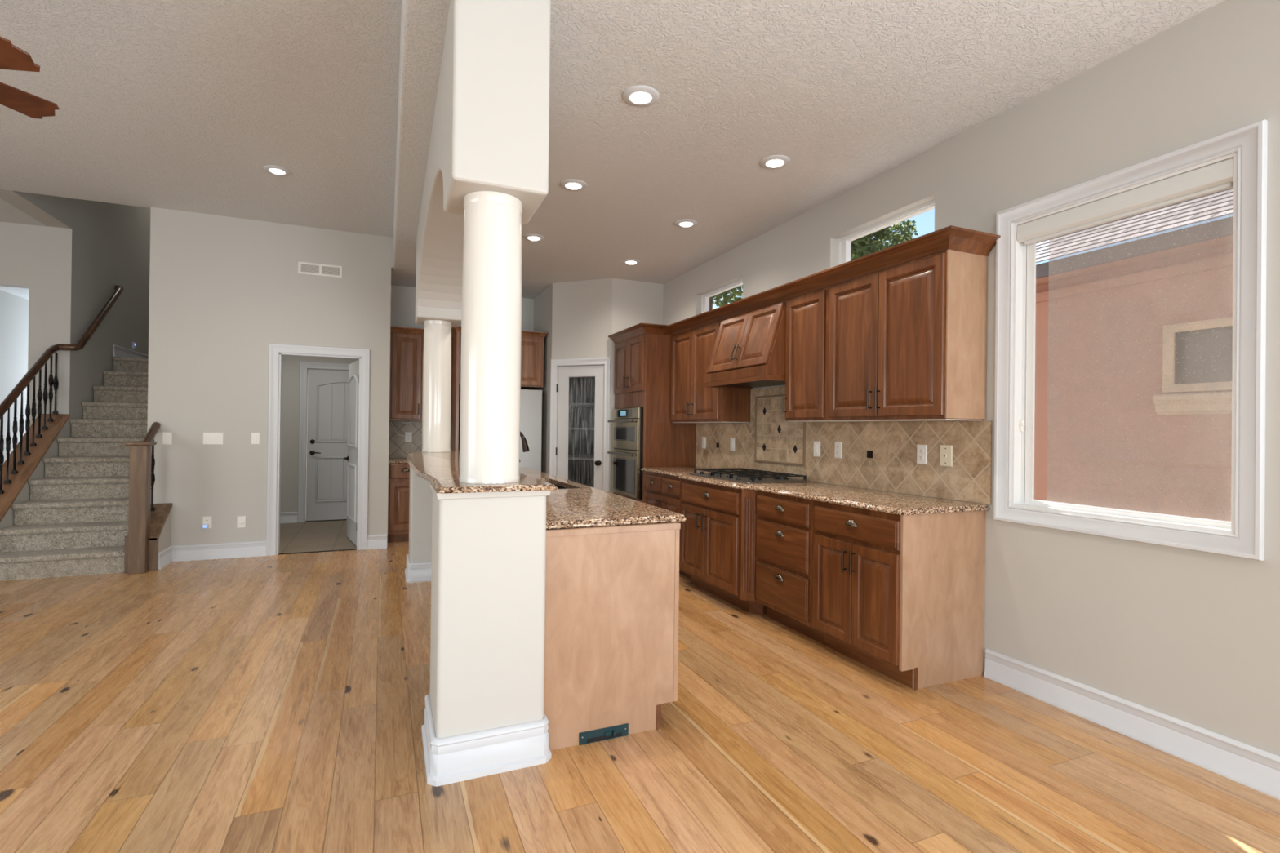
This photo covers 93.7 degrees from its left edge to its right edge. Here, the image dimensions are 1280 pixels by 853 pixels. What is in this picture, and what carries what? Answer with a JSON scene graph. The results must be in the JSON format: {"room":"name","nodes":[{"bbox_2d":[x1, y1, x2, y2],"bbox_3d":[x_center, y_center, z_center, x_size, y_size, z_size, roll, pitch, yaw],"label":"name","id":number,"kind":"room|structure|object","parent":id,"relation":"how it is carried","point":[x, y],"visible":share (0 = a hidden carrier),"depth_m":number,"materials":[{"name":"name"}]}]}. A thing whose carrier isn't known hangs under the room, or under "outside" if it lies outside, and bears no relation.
{"room":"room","nodes":[
{"label":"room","id":0,"kind":"room"},
{"bbox_2d":[0,289,28,462],"bbox_3d":[-7.506,-0.229,7.915,1.150,2.950,3.930,1,0,-23],"label":"wall","id":1,"kind":"structure","parent":0,"point":[14,309],"depth_m":7.41,"materials":[{"name":"grey paint"}]},
{"bbox_2d":[0,286,29,299],"bbox_3d":[-7.787,-1.667,7.793,1.800,0.080,3.930,1,0,-23],"label":"ceiling","id":2,"kind":"structure","parent":0,"point":[21,292],"depth_m":7.21,"materials":[{"name":"white paint"}]},
{"bbox_2d":[0,221,72,437],"bbox_3d":[-7.175,-0.419,5.821,2.600,3.320,0.160,1,0,-23],"label":"wall","id":3,"kind":"structure","parent":0,"point":[38,259],"depth_m":6.19,"materials":[{"name":"grey paint"}]},
{"bbox_2d":[0,189,151,528],"bbox_3d":[-6.491,-1.544,7.305,0.201,5.600,5.650,1,0,-23],"label":"wall","id":4,"kind":"structure","parent":0,"point":[111,242],"depth_m":6.84,"materials":[{"name":"grey paint"}]},
{"bbox_2d":[0,284,124,522],"bbox_3d":[-5.903,-0.282,5.987,0.341,2.862,2.761,1,0,-23],"label":"stair railing","id":5,"kind":"object","parent":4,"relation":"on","point":[19,466],"visible":1,"depth_m":5.76,"materials":[{"name":"brown wood"}]},
{"bbox_2d":[112,344,148,358],"bbox_3d":[-6.915,-0.918,8.555,0.024,0.146,2.820,1,0,-23],"label":"baseboard","id":6,"kind":"structure","parent":4,"relation":"attached to","point":[117,351],"depth_m":7.59,"materials":[{"name":"white paint"}]},
{"bbox_2d":[132,342,135,349],"bbox_3d":[-6.598,-1.056,7.831,0.028,0.085,0.050,1,0,-23],"label":"night light","id":7,"kind":"object","parent":4,"relation":"attached to","point":[133,343],"visible":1,"depth_m":7.81,"materials":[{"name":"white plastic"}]},
{"bbox_2d":[158,509,171,552],"bbox_3d":[-4.456,1.011,5.459,0.214,0.522,0.348,1,0,-23],"label":"wall","id":8,"kind":"structure","parent":0,"point":[164,540],"depth_m":5.54,"materials":[{"name":"grey paint"}]},
{"bbox_2d":[0,0,401,237],"bbox_3d":[-3.007,-2.115,0.078,5.683,0.120,13.720,1,0,-23],"label":"ceiling","id":9,"kind":"structure","parent":0,"point":[184,105],"depth_m":3.83,"materials":[{"name":"white paint"}]},
{"bbox_2d":[0,35,59,119],"bbox_3d":[-2.901,-1.729,2.330,0.956,0.630,0.940,1,0,-23],"label":"ceiling fan","id":10,"kind":"object","parent":9,"relation":"hanging from","point":[12,57],"visible":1,"depth_m":2.66,"materials":[{"name":"brown wood"}]},
{"bbox_2d":[262,164,290,176],"bbox_3d":[-2.877,-2.020,4.760,0.188,0.026,0.188,1,0,-23],"label":"recessed light","id":11,"kind":"object","parent":9,"relation":"in","point":[275,170],"visible":1,"depth_m":4.74,"materials":[{"name":"white"}]},
{"bbox_2d":[146,207,391,555],"bbox_3d":[-3.797,-0.467,6.395,2.078,3.500,0.850,1,0,-23],"label":"wall","id":12,"kind":"structure","parent":0,"point":[223,290],"depth_m":5.87,"materials":[{"name":"grey paint"}]},
{"bbox_2d":[162,432,172,444],"bbox_3d":[-4.449,0.113,5.648,0.072,0.116,0.010,1,0,-23],"label":"light switch","id":13,"kind":"object","parent":12,"relation":"attached to","point":[166,437],"visible":1,"depth_m":5.65,"materials":[{"name":"white plastic"}]},
{"bbox_2d":[202,516,211,528],"bbox_3d":[-4.162,0.924,5.772,0.072,0.116,0.009,1,0,-23],"label":"wall outlet","id":14,"kind":"object","parent":12,"relation":"attached to","point":[206,520],"visible":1,"depth_m":5.77,"materials":[{"name":"white plastic"}]},
{"bbox_2d":[201,524,208,528],"bbox_3d":[-4.166,0.957,5.749,0.050,0.042,0.028,1,0,-23],"label":"night light","id":15,"kind":"object","parent":14,"relation":"attached to","point":[203,526],"visible":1,"depth_m":5.74,"materials":[{"name":"white plastic"}]},
{"bbox_2d":[158,541,266,569],"bbox_3d":[-4.002,1.205,5.655,0.780,0.146,0.350,1,0,-23],"label":"baseboard","id":16,"kind":"structure","parent":12,"relation":"attached to","point":[170,554],"depth_m":5.78,"materials":[{"name":"white paint"}]},
{"bbox_2d":[202,432,223,444],"bbox_3d":[-4.118,0.117,5.790,0.164,0.116,0.010,1,0,-23],"label":"light switch","id":17,"kind":"object","parent":12,"relation":"attached to","point":[209,438],"visible":1,"depth_m":5.79,"materials":[{"name":"white plastic"}]},
{"bbox_2d":[236,515,245,528],"bbox_3d":[-3.906,0.937,5.881,0.072,0.116,0.010,1,0,-23],"label":"wall outlet","id":18,"kind":"object","parent":12,"relation":"attached to","point":[241,520],"visible":1,"depth_m":5.88,"materials":[{"name":"white plastic"}]},
{"bbox_2d":[251,432,259,444],"bbox_3d":[-3.797,0.119,5.928,0.072,0.116,0.010,1,0,-23],"label":"light switch","id":19,"kind":"object","parent":12,"relation":"attached to","point":[255,436],"visible":1,"depth_m":5.92,"materials":[{"name":"white plastic"}]},
{"bbox_2d":[266,343,369,555],"bbox_3d":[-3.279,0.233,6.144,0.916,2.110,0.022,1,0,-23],"label":"trim","id":20,"kind":"structure","parent":12,"relation":"attached to","point":[274,349],"depth_m":6.07,"materials":[{"name":"white paint"}]},
{"bbox_2d":[297,262,342,277],"bbox_3d":[-3.275,-1.606,6.151,0.398,0.118,0.008,1,0,-23],"label":"air vent","id":21,"kind":"object","parent":12,"relation":"in","point":[311,268],"visible":1,"depth_m":6.15,"materials":[{"name":"white plastic"}]},
{"bbox_2d":[342,359,359,546],"bbox_3d":[-3.215,0.279,6.695,0.092,2.000,0.746,1,0,-34],"label":"door","id":22,"kind":"structure","parent":12,"relation":"in","point":[352,458],"depth_m":6.65,"materials":[{"name":"grey paint"}]},
{"bbox_2d":[367,534,386,549],"bbox_3d":[-2.784,1.222,6.356,0.192,0.146,0.024,1,0,-23],"label":"baseboard","id":23,"kind":"structure","parent":12,"relation":"attached to","point":[374,541],"depth_m":6.35,"materials":[{"name":"white paint"}]},
{"bbox_2d":[280,355,358,522],"bbox_3d":[-4.501,0.010,8.090,2.005,2.545,0.120,1,0,-23],"label":"wall","id":24,"kind":"structure","parent":0,"point":[291,364],"depth_m":7.97,"materials":[{"name":"grey paint"}]},
{"bbox_2d":[297,361,349,522],"bbox_3d":[-4.046,0.214,8.209,1.086,2.148,0.022,1,0,-23],"label":"trim","id":25,"kind":"structure","parent":24,"relation":"attached to","point":[304,366],"depth_m":8.01,"materials":[{"name":"white paint"}]},
{"bbox_2d":[305,519,346,521],"bbox_3d":[-4.096,1.273,8.292,0.910,0.030,0.070,1,0,-23],"label":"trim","id":26,"kind":"structure","parent":24,"relation":"attached to","point":[337,519],"depth_m":8.18,"materials":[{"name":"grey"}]},
{"bbox_2d":[306,368,348,520],"bbox_3d":[-4.055,0.253,8.228,0.902,2.040,0.095,1,0,-23],"label":"door","id":27,"kind":"structure","parent":24,"relation":"in","point":[327,412],"depth_m":8.15,"materials":[{"name":"grey paint"}]},
{"bbox_2d":[391,237,393,270],"bbox_3d":[-2.675,-1.912,6.470,0.022,0.424,0.097,1,0,-23],"label":"wall","id":28,"kind":"structure","parent":0,"point":[392,237],"depth_m":6.43,"materials":[{"name":"grey paint"}]},
{"bbox_2d":[388,284,533,458],"bbox_3d":[-1.735,-0.183,7.809,3.010,2.993,0.120,1,0,-23],"label":"wall","id":29,"kind":"structure","parent":0,"point":[402,314],"depth_m":7.28,"materials":[{"name":"grey paint"}]},
{"bbox_2d":[388,421,422,457],"bbox_3d":[-2.700,0.158,7.321,0.682,0.443,0.012,1,0,-23],"label":"tile backsplash","id":30,"kind":"structure","parent":29,"relation":"attached to","point":[397,447],"depth_m":7.24,"materials":[{"name":"beige tile"}]},
{"bbox_2d":[390,421,412,436],"bbox_3d":[-2.877,0.029,7.224,0.246,0.179,0.018,1,0,-23],"label":"cord","id":31,"kind":"object","parent":30,"relation":"hanging from","point":[390,421],"visible":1,"depth_m":7.21,"materials":[{"name":"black plastic"}]},
{"bbox_2d":[404,431,412,442],"bbox_3d":[-2.802,0.129,7.265,0.078,0.122,0.009,1,0,-23],"label":"wall outlet","id":32,"kind":"object","parent":30,"relation":"attached to","point":[408,437],"visible":1,"depth_m":7.26,"materials":[{"name":"white plastic"}]},
{"bbox_2d":[389,326,452,421],"bbox_3d":[-2.611,-0.600,7.139,0.682,1.072,0.413,1,0,-23],"label":"upper cabinet","id":33,"kind":"object","parent":29,"relation":"attached to","point":[406,344],"visible":0.5,"depth_m":6.93,"materials":[{"name":"brown wood"}]},
{"bbox_2d":[408,0,550,738],"bbox_3d":[-1.208,-0.204,3.872,0.441,3.013,3.457,1,0,-23],"label":"wall","id":34,"kind":"structure","parent":0,"point":[486,556],"depth_m":2.30,"materials":[{"name":"grey paint"}]},
{"bbox_2d":[404,554,551,786],"bbox_3d":[-1.236,1.223,3.856,0.470,0.158,3.497,1,0,-23],"label":"baseboard","id":35,"kind":"structure","parent":34,"relation":"attached to","point":[469,756],"depth_m":2.27,"materials":[{"name":"white paint"}]},
{"bbox_2d":[408,453,551,499],"bbox_3d":[-1.226,0.256,3.854,0.426,0.024,3.460,1,0,-23],"label":"trim","id":36,"kind":"structure","parent":34,"relation":"on","point":[531,493],"depth_m":2.27,"materials":[{"name":"grey paint"}]},
{"bbox_2d":[406,450,557,493],"bbox_3d":[-1.214,0.233,3.864,0.516,0.022,3.522,1,0,-23],"label":"countertop","id":37,"kind":"structure","parent":34,"relation":"on","point":[442,469],"depth_m":2.62,"materials":[{"name":"stone"}]},
{"bbox_2d":[422,320,451,452],"bbox_3d":[-1.783,-0.347,5.274,0.239,1.137,0.239,1,0,-23],"label":"round column","id":38,"kind":"structure","parent":37,"relation":"on","point":[437,361],"depth_m":5.17,"materials":[{"name":"white paint"}]},
{"bbox_2d":[458,191,522,484],"bbox_3d":[-0.605,-0.346,2.445,0.239,1.137,0.239,1,0,-23],"label":"round column","id":39,"kind":"structure","parent":37,"relation":"on","point":[491,306],"depth_m":2.34,"materials":[{"name":"white paint"}]},
{"bbox_2d":[533,283,552,474],"bbox_3d":[-1.182,-0.178,7.470,0.100,2.993,0.940,1,0,-23],"label":"wall","id":40,"kind":"structure","parent":0,"point":[543,303],"depth_m":7.25,"materials":[{"name":"grey paint"}]},
{"bbox_2d":[568,377,595,484],"bbox_3d":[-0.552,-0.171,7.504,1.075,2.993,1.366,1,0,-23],"label":"door glass","id":41,"kind":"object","parent":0,"point":[581,389],"depth_m":8.10,"materials":[{"name":"grey glass"}]},
{"bbox_2d":[568,454,594,460],"bbox_3d":[-0.574,0.394,7.468,1.020,0.022,1.315,1,0,-23],"label":"shelf","id":42,"kind":"object","parent":41,"relation":"attached to","point":[586,457],"visible":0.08,"depth_m":7.40,"materials":[{"name":"white paint"}]},
{"bbox_2d":[568,427,594,430],"bbox_3d":[-0.569,0.030,7.469,1.020,0.022,1.315,1,0,-23],"label":"shelf","id":43,"kind":"object","parent":41,"relation":"attached to","point":[585,428],"visible":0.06,"depth_m":7.24,"materials":[{"name":"white paint"}]},
{"bbox_2d":[568,403,595,407],"bbox_3d":[-0.566,-0.270,7.470,1.020,0.022,1.315,1,0,-23],"label":"shelf","id":44,"kind":"object","parent":41,"relation":"attached to","point":[571,405],"visible":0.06,"depth_m":7.37,"materials":[{"name":"white paint"}]},
{"bbox_2d":[582,484,593,487],"bbox_3d":[-0.578,0.786,7.466,1.020,0.022,1.315,1,0,-23],"label":"shelf","id":45,"kind":"object","parent":41,"relation":"attached to","point":[588,485],"visible":0.02,"depth_m":7.93,"materials":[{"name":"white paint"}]},
{"bbox_2d":[551,278,612,476],"bbox_3d":[-0.665,-0.175,6.920,0.762,2.993,0.100,1,0,21],"label":"wall","id":46,"kind":"structure","parent":0,"point":[582,317],"depth_m":6.88,"materials":[{"name":"grey paint"}]},
{"bbox_2d":[555,364,604,490],"bbox_3d":[-0.699,0.307,6.871,0.601,2.008,0.104,1,0,21],"label":"door","id":47,"kind":"structure","parent":46,"relation":"in","point":[597,371],"depth_m":6.90,"materials":[{"name":"grey paint"}]},
{"bbox_2d":[549,357,610,492],"bbox_3d":[-0.696,0.270,6.863,0.756,2.102,0.022,1,0,21],"label":"trim","id":48,"kind":"structure","parent":46,"relation":"attached to","point":[591,361],"depth_m":6.82,"materials":[{"name":"white paint"}]},
{"bbox_2d":[609,278,663,493],"bbox_3d":[-0.055,-0.168,6.909,0.633,2.993,0.100,1,0,-23],"label":"wall","id":49,"kind":"structure","parent":0,"point":[634,303],"depth_m":6.83,"materials":[{"name":"grey paint"}]},
{"bbox_2d":[0,520,1279,852],"bbox_3d":[-2.470,1.331,2.504,8.770,0.102,17.850,1,0,-23],"label":"floor","id":50,"kind":"structure","parent":0,"point":[272,704],"depth_m":2.42,"materials":[{"name":"brown wood"}]},
{"bbox_2d":[0,356,148,581],"bbox_3d":[-5.976,0.212,7.568,0.978,2.101,5.555,1,0,-23],"label":"staircase","id":51,"kind":"structure","parent":50,"relation":"on","point":[95,454],"depth_m":5.62,"materials":[{"name":"beige carpet"}]},
{"bbox_2d":[124,422,172,574],"bbox_3d":[-4.418,0.615,5.397,0.226,1.314,0.525,1,0,-23],"label":"stair railing","id":52,"kind":"object","parent":50,"relation":"on","point":[147,519],"visible":1,"depth_m":5.20,"materials":[{"name":"brown wood"}]},
{"bbox_2d":[387,463,409,542],"bbox_3d":[-2.577,0.856,7.014,0.682,0.888,0.671,1,0,-23],"label":"base cabinet","id":53,"kind":"object","parent":50,"relation":"on","point":[398,497],"visible":0.26,"depth_m":6.66,"materials":[{"name":"brown wood"}]},
{"bbox_2d":[388,457,408,463],"bbox_3d":[-2.578,0.396,7.029,0.682,0.032,0.642,1,0,-23],"label":"countertop","id":54,"kind":"structure","parent":53,"relation":"on","point":[391,460],"depth_m":6.67,"materials":[{"name":"stone"}]},
{"bbox_2d":[450,324,548,450],"bbox_3d":[-1.755,0.092,7.275,1.096,2.436,0.840,1,0,-23],"label":"tall cabinet","id":55,"kind":"object","parent":50,"relation":"on","point":[532,342],"visible":0.43,"depth_m":7.07,"materials":[{"name":"brown wood"}]},
{"bbox_2d":[458,386,542,471],"bbox_3d":[-1.736,0.435,7.251,0.945,1.752,0.805,1,0,-23],"label":"refrigerator","id":56,"kind":"object","parent":50,"relation":"on","point":[531,413],"visible":0.18,"depth_m":7.07,"materials":[{"name":"grey metal"}]},
{"bbox_2d":[543,522,680,751],"bbox_3d":[-0.760,0.865,4.112,0.656,0.888,3.444,1,0,-23],"label":"base cabinet","id":57,"kind":"object","parent":50,"relation":"on","point":[612,592],"visible":0.59,"depth_m":2.52,"materials":[{"name":"brown wood"}]},
{"bbox_2d":[519,466,687,529],"bbox_3d":[-0.747,0.406,4.143,0.693,0.030,3.438,1,0,-23],"label":"countertop","id":58,"kind":"structure","parent":57,"relation":"on","point":[579,505],"depth_m":2.84,"materials":[{"name":"stone"}]},
{"bbox_2d":[520,431,529,452],"bbox_3d":[-0.846,0.200,4.001,0.235,0.378,0.136,1,0,-23],"label":"kitchen faucet","id":59,"kind":"object","parent":58,"relation":"on","point":[525,446],"visible":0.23,"depth_m":4.06,"materials":[{"name":"black metal"}]},
{"bbox_2d":[549,482,568,488],"bbox_3d":[-0.699,0.530,4.113,0.381,0.215,0.796,1,0,-23],"label":"sink","id":60,"kind":"object","parent":58,"relation":"in","point":[556,485],"visible":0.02,"depth_m":4.30,"materials":[{"name":"black metal"}]},
{"bbox_2d":[578,723,628,745],"bbox_3d":[-0.147,1.284,2.499,0.218,0.049,0.016,1,0,-23],"label":"vent","id":61,"kind":"object","parent":57,"relation":"attached to","point":[603,734],"visible":1,"depth_m":2.50,"materials":[{"name":"teal metal"}]},
{"bbox_2d":[586,732,621,742],"bbox_3d":[-0.149,1.297,2.505,0.155,0.019,0.001,1,0,-23],"label":"grille","id":62,"kind":"object","parent":61,"relation":"attached to","point":[597,736],"depth_m":2.50,"materials":[{"name":"black metal"}]},
{"bbox_2d":[613,333,696,502],"bbox_3d":[0.120,0.202,6.460,0.646,2.258,0.839,1,0,-23],"label":"tall cabinet","id":63,"kind":"object","parent":50,"relation":"on","point":[642,362],"visible":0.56,"depth_m":6.07,"materials":[{"name":"brown wood"}]},
{"bbox_2d":[607,407,643,498],"bbox_3d":[0.052,0.270,6.434,0.619,0.917,0.742,1,0,-23],"label":"wall oven","id":64,"kind":"object","parent":63,"relation":"in","point":[627,427],"visible":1,"depth_m":6.23,"materials":[{"name":"silver metal"}]},
{"bbox_2d":[643,471,690,578],"bbox_3d":[0.451,0.886,5.666,0.645,0.888,0.877,1,0,-23],"label":"base cabinet","id":65,"kind":"object","parent":50,"relation":"on","point":[660,491],"visible":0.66,"depth_m":5.51,"materials":[{"name":"brown wood"}]},
{"bbox_2d":[679,479,766,614],"bbox_3d":[0.805,0.886,4.754,0.715,0.888,1.088,1,0,-23],"label":"base cabinet","id":66,"kind":"object","parent":50,"relation":"on","point":[717,535],"visible":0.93,"depth_m":4.45,"materials":[{"name":"brown wood"}]},
{"bbox_2d":[640,466,990,515],"bbox_3d":[0.906,0.427,4.563,0.693,0.030,3.260,1,0,-23],"label":"countertop","id":67,"kind":"structure","parent":66,"relation":"on","point":[903,504],"depth_m":3.60,"materials":[{"name":"stone"}]},
{"bbox_2d":[688,467,807,484],"bbox_3d":[0.834,0.387,4.805,0.535,0.050,0.910,1,0,-23],"label":"gas cooktop","id":68,"kind":"object","parent":67,"relation":"in","point":[748,476],"visible":1,"depth_m":4.62,"materials":[{"name":"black metal"}]},
{"bbox_2d":[755,490,823,644],"bbox_3d":[1.172,0.887,4.001,0.634,0.888,0.595,1,0,-23],"label":"base cabinet","id":69,"kind":"object","parent":50,"relation":"on","point":[784,523],"visible":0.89,"depth_m":3.84,"materials":[{"name":"brown wood"}]},
{"bbox_2d":[812,500,985,690],"bbox_3d":[1.422,0.887,3.411,0.650,0.888,0.684,1,0,-23],"label":"base cabinet","id":70,"kind":"object","parent":50,"relation":"on","point":[902,597],"visible":0.85,"depth_m":3.14,"materials":[{"name":"brown wood"}]},
{"bbox_2d":[391,0,1225,298],"bbox_3d":[0.997,-1.899,1.679,3.090,0.450,13.500,1,0,-23],"label":"ceiling","id":71,"kind":"structure","parent":0,"point":[851,91],"depth_m":3.05,"materials":[{"name":"white paint"}]},
{"bbox_2d":[523,233,544,240],"bbox_3d":[-0.941,-1.668,5.328,0.188,0.026,0.188,1,0,-23],"label":"recessed light","id":72,"kind":"object","parent":71,"relation":"in","point":[531,237],"visible":1,"depth_m":5.29,"materials":[{"name":"white"}]},
{"bbox_2d":[560,178,586,191],"bbox_3d":[-0.462,-1.667,4.169,0.188,0.026,0.188,1,0,-23],"label":"recessed light","id":73,"kind":"object","parent":71,"relation":"in","point":[573,184],"visible":1,"depth_m":4.14,"materials":[{"name":"white"}]},
{"bbox_2d":[622,258,640,264],"bbox_3d":[-0.089,-1.655,6.067,0.188,0.026,0.188,1,0,-23],"label":"recessed light","id":74,"kind":"object","parent":71,"relation":"in","point":[628,261],"visible":1,"depth_m":6.03,"materials":[{"name":"white"}]},
{"bbox_2d":[622,84,659,106],"bbox_3d":[0.004,-1.667,3.049,0.188,0.026,0.188,1,0,-23],"label":"recessed light","id":75,"kind":"object","parent":71,"relation":"in","point":[640,95],"visible":1,"depth_m":3.02,"materials":[{"name":"white paint"}]},
{"bbox_2d":[675,218,697,227],"bbox_3d":[0.378,-1.655,4.918,0.188,0.026,0.188,1,0,-23],"label":"recessed light","id":76,"kind":"object","parent":71,"relation":"in","point":[686,223],"visible":1,"depth_m":4.89,"materials":[{"name":"white"}]},
{"bbox_2d":[760,155,790,168],"bbox_3d":[0.850,-1.654,3.778,0.188,0.026,0.188,1,0,-23],"label":"recessed light","id":77,"kind":"object","parent":71,"relation":"in","point":[773,162],"visible":1,"depth_m":3.75,"materials":[{"name":"white"}]},
{"bbox_2d":[662,0,1279,756],"bbox_3d":[2.351,-0.413,2.261,0.115,3.500,13.500,1,0,-23],"label":"wall","id":78,"kind":"structure","parent":0,"point":[1193,637],"depth_m":2.66,"materials":[{"name":"grey paint"}]},
{"bbox_2d":[671,320,751,422],"bbox_3d":[0.625,-0.480,5.679,0.350,0.888,0.991,1,0,-23],"label":"upper cabinet","id":79,"kind":"object","parent":78,"relation":"attached to","point":[691,402],"visible":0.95,"depth_m":5.52,"materials":[{"name":"brown wood"}]},
{"bbox_2d":[701,278,742,313],"bbox_3d":[0.844,-1.199,5.893,0.057,0.348,0.890,1,0,-23],"label":"window","id":80,"kind":"structure","parent":78,"relation":"in","point":[704,298],"depth_m":6.10,"materials":[{"name":"white plastic"}]},
{"bbox_2d":[704,299,786,389],"bbox_3d":[0.935,-0.628,4.790,0.484,0.592,0.883,1,0,-23],"label":"range hood","id":81,"kind":"object","parent":78,"relation":"attached to","point":[749,348],"visible":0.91,"depth_m":4.60,"materials":[{"name":"brown wood"}]},
{"bbox_2d":[782,286,858,422],"bbox_3d":[1.259,-0.479,4.203,0.350,0.888,0.448,1,0,-23],"label":"upper cabinet","id":82,"kind":"object","parent":78,"relation":"attached to","point":[806,353],"visible":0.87,"depth_m":4.12,"materials":[{"name":"brown wood"}]},
{"bbox_2d":[695,386,991,504],"bbox_3d":[1.220,0.044,4.697,0.026,0.744,3.268,1,0,-23],"label":"tile backsplash","id":83,"kind":"structure","parent":78,"relation":"attached to","point":[876,455],"depth_m":4.09,"materials":[{"name":"tile"}]},
{"bbox_2d":[702,436,706,448],"bbox_3d":[0.640,0.163,6.036,0.010,0.116,0.072,1,0,-23],"label":"light switch","id":84,"kind":"object","parent":83,"relation":"attached to","point":[704,438],"visible":1,"depth_m":6.02,"materials":[{"name":"white plastic"}]},
{"bbox_2d":[729,438,734,450],"bbox_3d":[0.852,0.167,5.544,0.010,0.116,0.072,1,0,-23],"label":"light switch","id":85,"kind":"object","parent":83,"relation":"attached to","point":[732,440],"visible":1,"depth_m":5.53,"materials":[{"name":"white plastic"}]},
{"bbox_2d":[813,440,820,457],"bbox_3d":[1.314,0.167,4.467,0.010,0.116,0.072,1,0,-23],"label":"light switch","id":86,"kind":"object","parent":83,"relation":"attached to","point":[816,444],"visible":1,"depth_m":4.46,"materials":[{"name":"white plastic"}]},
{"bbox_2d":[834,441,842,458],"bbox_3d":[1.405,0.167,4.258,0.009,0.116,0.072,1,0,-23],"label":"wall outlet","id":87,"kind":"object","parent":83,"relation":"attached to","point":[838,445],"visible":1,"depth_m":4.25,"materials":[{"name":"white plastic"}]},
{"bbox_2d":[916,444,927,464],"bbox_3d":[1.688,0.167,3.598,0.009,0.116,0.072,1,0,-23],"label":"wall outlet","id":88,"kind":"object","parent":83,"relation":"attached to","point":[922,450],"visible":1,"depth_m":3.59,"materials":[{"name":"white plastic"}]},
{"bbox_2d":[939,444,952,466],"bbox_3d":[1.753,0.168,3.443,0.011,0.122,0.082,1,0,-23],"label":"light switch","id":89,"kind":"object","parent":83,"relation":"attached to","point":[945,451],"visible":1,"depth_m":3.44,"materials":[{"name":"beige plastic"}]},
{"bbox_2d":[837,199,934,265],"bbox_3d":[1.655,-1.200,4.006,0.057,0.352,0.900,1,0,-23],"label":"window","id":90,"kind":"structure","parent":78,"relation":"in","point":[844,242],"depth_m":4.11,"materials":[{"name":"white plastic"}]},
{"bbox_2d":[827,248,986,422],"bbox_3d":[1.527,-0.478,3.579,0.350,0.888,0.906,1,0,-23],"label":"upper cabinet","id":91,"kind":"object","parent":78,"relation":"attached to","point":[907,341],"visible":1,"depth_m":3.30,"materials":[{"name":"brown wood"}]},
{"bbox_2d":[608,225,1000,344],"bbox_3d":[0.741,-0.965,4.919,0.387,0.086,4.211,1,0,-28],"label":"crown molding","id":92,"kind":"structure","parent":91,"relation":"attached to","point":[950,237],"depth_m":3.77,"materials":[{"name":"brown wood"}]},
{"bbox_2d":[993,119,1267,560],"bbox_3d":[2.140,-0.319,2.712,0.138,1.624,1.049,1,0,-23],"label":"window","id":93,"kind":"structure","parent":78,"relation":"in","point":[1243,536],"depth_m":2.52,"materials":[{"name":"white paint"}]},
{"bbox_2d":[1016,157,1233,244],"bbox_3d":[2.136,-0.984,2.710,0.062,0.104,0.858,1,0,-23],"label":"roller shade","id":94,"kind":"object","parent":93,"relation":"attached to","point":[1219,176],"visible":0.83,"depth_m":2.62,"materials":[{"name":"white"}]},
{"bbox_2d":[983,648,1279,799],"bbox_3d":[3.369,1.265,-0.337,0.024,0.146,7.719,1,0,-23],"label":"baseboard","id":95,"kind":"structure","parent":78,"relation":"attached to","point":[1251,766],"depth_m":2.53,"materials":[{"name":"white paint"}]},
{"bbox_3d":[-4.112,0.010,7.056,1.904,2.545,2.089,1,0,-23],"label":"wall","id":96,"kind":"structure","parent":0,"visible":0},
{"bbox_2d":[280,511,297,523],"bbox_3d":[-4.967,1.203,7.813,0.890,0.146,0.024,1,0,-23],"label":"baseboard","id":97,"kind":"structure","parent":96,"relation":"attached to","point":[285,517],"depth_m":7.95,"materials":[{"name":"white paint"}]},
{"label":"outside","id":98,"kind":"structure","parent":0,"visible":0},
{"bbox_3d":[6.433,1.715,9.295,12.800,0.100,28.000,1,0,-23],"label":"ground","id":99,"kind":"structure","parent":98,"visible":0},
{"bbox_2d":[709,284,742,310],"bbox_3d":[1.341,-3.398,12.751,3.614,10.046,3.034,1,0,-39],"label":"tree","id":100,"kind":"object","parent":99,"relation":"on","point":[726,299],"visible":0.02,"depth_m":12.52,"materials":[{"name":"green plant"}]},
{"bbox_2d":[850,219,918,260],"bbox_3d":[5.165,-2.356,15.634,3.919,8.079,4.326,0,0,36],"label":"tree","id":101,"kind":"object","parent":99,"relation":"on","point":[860,247],"visible":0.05,"depth_m":14.57,"materials":[{"name":"green plant"}]},
{"bbox_2d":[1034,186,1233,521],"bbox_3d":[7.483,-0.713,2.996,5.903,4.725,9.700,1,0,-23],"label":"window pane","id":102,"kind":"structure","parent":99,"relation":"on","point":[1046,282],"depth_m":4.80,"materials":[{"name":"clear glass"}]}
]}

